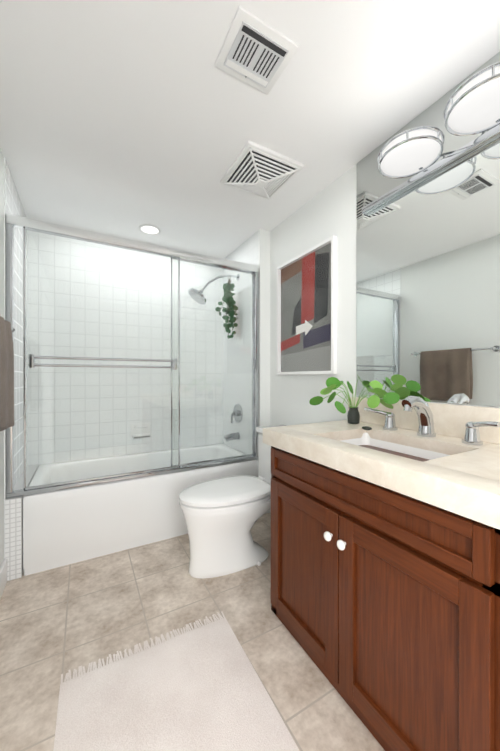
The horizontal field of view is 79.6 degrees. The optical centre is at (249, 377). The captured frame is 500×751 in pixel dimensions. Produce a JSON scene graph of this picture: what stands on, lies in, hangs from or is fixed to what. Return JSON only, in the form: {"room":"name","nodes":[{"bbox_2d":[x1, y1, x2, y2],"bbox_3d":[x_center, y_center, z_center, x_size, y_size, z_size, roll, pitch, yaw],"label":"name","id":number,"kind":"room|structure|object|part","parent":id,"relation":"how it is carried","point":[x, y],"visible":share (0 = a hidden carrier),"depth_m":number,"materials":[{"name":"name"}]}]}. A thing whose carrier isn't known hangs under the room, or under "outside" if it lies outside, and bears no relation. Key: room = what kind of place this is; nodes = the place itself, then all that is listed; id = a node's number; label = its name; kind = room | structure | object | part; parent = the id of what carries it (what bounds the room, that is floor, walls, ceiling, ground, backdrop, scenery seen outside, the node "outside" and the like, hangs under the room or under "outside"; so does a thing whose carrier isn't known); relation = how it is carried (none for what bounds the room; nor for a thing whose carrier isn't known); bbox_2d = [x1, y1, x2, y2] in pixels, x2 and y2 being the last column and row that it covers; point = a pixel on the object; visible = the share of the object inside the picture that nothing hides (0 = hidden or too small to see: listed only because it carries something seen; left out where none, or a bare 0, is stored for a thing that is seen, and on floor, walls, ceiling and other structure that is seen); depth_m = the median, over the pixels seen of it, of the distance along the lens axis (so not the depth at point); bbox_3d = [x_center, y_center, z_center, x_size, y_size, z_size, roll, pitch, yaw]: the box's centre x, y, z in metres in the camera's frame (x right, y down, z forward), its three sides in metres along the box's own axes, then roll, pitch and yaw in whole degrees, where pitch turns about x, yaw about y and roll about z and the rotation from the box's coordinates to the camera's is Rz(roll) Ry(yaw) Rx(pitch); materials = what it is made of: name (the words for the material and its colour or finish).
{"room":"bathroom","nodes":[
{"label":"bathroom","id":0,"kind":"room"},
{"bbox_2d":[0,148,3,566],"bbox_3d":[-0.790,-0.043,0.492,0.120,2.390,4.170,0,0,-29],"label":"wall","id":1,"kind":"structure","parent":0,"point":[1,315],"depth_m":1.65,"materials":[{"name":"white paint"}]},
{"bbox_2d":[0,559,6,598],"bbox_3d":[-0.577,1.087,0.249,0.016,0.130,3.294,0,0,-29],"label":"baseboard","id":2,"kind":"structure","parent":1,"relation":"attached to","point":[3,574],"depth_m":1.61,"materials":[{"name":"white paint"}]},
{"bbox_2d":[0,316,14,430],"bbox_3d":[-1.080,-0.022,1.246,0.102,0.506,0.782,0,0,-29],"label":"towel","id":3,"kind":"object","parent":1,"relation":"attached to","point":[7,419],"visible":1,"depth_m":1.34,"materials":[{"name":"brown fabric"}]},
{"bbox_2d":[4,157,26,558],"bbox_3d":[-1.565,-0.046,2.020,0.006,2.390,0.746,0,0,-29],"label":"tiled wall","id":4,"kind":"structure","parent":0,"point":[12,204],"depth_m":2.01,"materials":[{"name":"tile"}]},
{"bbox_2d":[5,464,38,580],"bbox_3d":[-1.528,0.919,2.037,0.074,0.460,0.754,0,0,-29],"label":"wall ledge","id":5,"kind":"object","parent":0,"point":[14,532],"visible":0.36,"depth_m":1.71,"materials":[{"name":"tile"}]},
{"bbox_2d":[27,230,222,465],"bbox_3d":[-0.999,-0.047,2.829,2.020,2.390,0.120,0,0,-29],"label":"tiled wall","id":6,"kind":"structure","parent":0,"point":[51,293],"depth_m":2.65,"materials":[{"name":"tile"}]},
{"bbox_2d":[0,513,384,750],"bbox_3d":[0.012,1.201,1.007,2.020,0.100,4.290,0,0,-29],"label":"floor","id":7,"kind":"structure","parent":0,"point":[56,623],"depth_m":1.37,"materials":[{"name":"tile"}]},
{"bbox_2d":[6,214,258,575],"bbox_3d":[-0.824,0.084,2.415,1.670,2.130,0.772,0,0,-29],"label":"shower","id":8,"kind":"object","parent":7,"relation":"on","point":[75,511],"visible":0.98,"depth_m":2.02,"materials":[{"name":"white ceramic"}]},
{"bbox_3d":[-0.647,-0.112,2.143,1.539,1.513,0.028,0,0,-29],"label":"shower door glass","id":9,"kind":"part","parent":8,"relation":"part of","materials":[{"name":"clear glass"}]},
{"bbox_2d":[23,443,257,575],"bbox_3d":[-0.796,0.919,2.444,1.594,0.460,0.747,0,0,-29],"label":"bathtub","id":10,"kind":"object","parent":8,"relation":"in","point":[62,526],"depth_m":2.00,"materials":[{"name":"white ceramic"}]},
{"bbox_3d":[-0.987,0.483,2.724,0.170,0.130,0.074,0,0,-29],"label":"soap dish mount","id":11,"kind":"part","parent":8,"relation":"part of","materials":[{"name":"white ceramic"}]},
{"bbox_2d":[53,612,298,750],"bbox_3d":[-0.166,1.146,0.811,0.697,0.010,1.174,0,0,-29],"label":"rug","id":12,"kind":"object","parent":7,"relation":"on","point":[200,688],"visible":1,"depth_m":1.06,"materials":[{"name":"fabric"}]},
{"bbox_2d":[179,425,286,578],"bbox_3d":[-0.007,0.759,1.939,0.901,0.783,0.476,0,0,-29],"label":"toilet","id":13,"kind":"object","parent":7,"relation":"on","point":[223,515],"visible":0.75,"depth_m":1.75,"materials":[{"name":"white ceramic"}]},
{"bbox_2d":[265,443,499,750],"bbox_3d":[0.780,0.741,0.803,0.628,0.820,1.850,0,0,-29],"label":"bathroom vanity","id":14,"kind":"object","parent":7,"relation":"on","point":[385,559],"depth_m":0.89,"materials":[{"name":"brown wood"}]},
{"bbox_2d":[263,419,499,526],"bbox_3d":[0.782,0.289,0.818,0.609,0.075,1.875,0,0,-29],"label":"countertop","id":15,"kind":"structure","parent":14,"relation":"on","point":[467,481],"depth_m":0.92,"materials":[{"name":"beige stone"}]},
{"bbox_2d":[309,375,399,429],"bbox_3d":[0.501,0.116,1.530,0.345,0.268,0.424,0,0,-29],"label":"plant","id":16,"kind":"object","parent":15,"relation":"on","point":[373,412],"depth_m":1.55,"materials":[{"name":"green plant"}]},
{"bbox_2d":[363,407,402,430],"bbox_3d":[0.645,0.200,1.473,0.095,0.100,0.140,0,0,-29],"label":"faucet","id":17,"kind":"object","parent":15,"relation":"on","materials":[{"name":"silver metal"}]},
{"bbox_2d":[327,431,458,458],"bbox_3d":[0.546,0.343,1.193,0.375,0.140,0.530,0,0,-29],"label":"sink","id":18,"kind":"object","parent":15,"relation":"in","point":[368,438],"depth_m":1.33,"materials":[{"name":"white ceramic"}]},
{"bbox_2d":[399,396,438,438],"bbox_3d":[0.712,0.162,1.268,0.182,0.176,0.072,0,0,-29],"label":"faucet","id":19,"kind":"object","parent":15,"relation":"on","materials":[{"name":"silver metal"}]},
{"bbox_2d":[455,415,499,446],"bbox_3d":[0.851,0.201,1.102,0.095,0.100,0.140,0,0,-29],"label":"faucet","id":20,"kind":"object","parent":15,"relation":"on","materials":[{"name":"silver metal"}]},
{"bbox_2d":[223,231,257,453],"bbox_3d":[-0.009,-0.047,2.898,0.220,2.390,0.720,0,0,-29],"label":"wall","id":21,"kind":"structure","parent":0,"point":[246,251],"depth_m":2.81,"materials":[{"name":"paint"}]},
{"bbox_2d":[0,0,499,258],"bbox_3d":[0.012,-1.289,1.003,2.020,0.100,4.290,0,0,-29],"label":"ceiling","id":22,"kind":"structure","parent":0,"point":[124,118],"depth_m":1.34,"materials":[{"name":"white paint"}]},
{"bbox_2d":[139,224,160,234],"bbox_3d":[-0.838,-1.237,2.516,0.180,0.010,0.180,0,0,-29],"label":"recessed light","id":23,"kind":"object","parent":22,"relation":"in","point":[149,229],"depth_m":2.51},
{"bbox_2d":[215,6,298,93],"bbox_3d":[0.021,-1.229,1.152,0.250,0.020,0.216,0,0,-29],"label":"ceiling vent","id":24,"kind":"object","parent":22,"relation":"in","point":[256,52],"visible":1,"depth_m":1.13,"materials":[{"name":"white plastic"}]},
{"bbox_2d":[220,140,303,199],"bbox_3d":[0.064,-1.205,1.816,0.370,0.070,0.370,0,0,-29],"label":"ceiling vent","id":25,"kind":"object","parent":22,"relation":"in","point":[260,170],"visible":1,"depth_m":1.76,"materials":[{"name":"white"}]},
{"bbox_2d":[258,229,269,513],"bbox_3d":[0.121,-0.046,2.541,0.100,2.390,0.030,0,0,-29],"label":"wall","id":26,"kind":"structure","parent":0,"point":[264,316],"depth_m":2.52,"materials":[{"name":"white paint"}]},
{"bbox_2d":[270,164,499,512],"bbox_3d":[1.046,-0.044,1.099,0.120,2.390,3.450,0,0,-29],"label":"wall","id":27,"kind":"structure","parent":0,"point":[330,210],"depth_m":1.99,"materials":[{"name":"white paint"}]},
{"bbox_2d":[277,235,336,374],"bbox_3d":[0.379,-0.451,2.137,0.035,0.860,0.625,0,0,-29],"label":"picture frame","id":28,"kind":"object","parent":27,"relation":"attached to","point":[306,312],"visible":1,"depth_m":2.09,"materials":[{"name":"white"}]},
{"bbox_2d":[347,395,499,442],"bbox_3d":[1.039,0.184,0.958,0.023,0.136,1.871,0,0,-29],"label":"backsplash","id":29,"kind":"structure","parent":27,"relation":"attached to","point":[449,414],"depth_m":1.29,"materials":[{"name":"beige stone"}]},
{"bbox_2d":[356,52,499,406],"bbox_3d":[0.958,-0.562,0.855,0.266,1.346,1.872,0,0,-29],"label":"mirror","id":30,"kind":"object","parent":27,"relation":"attached to","point":[428,266],"visible":1,"depth_m":1.32,"materials":[{"name":"silver mirror"}]}
]}

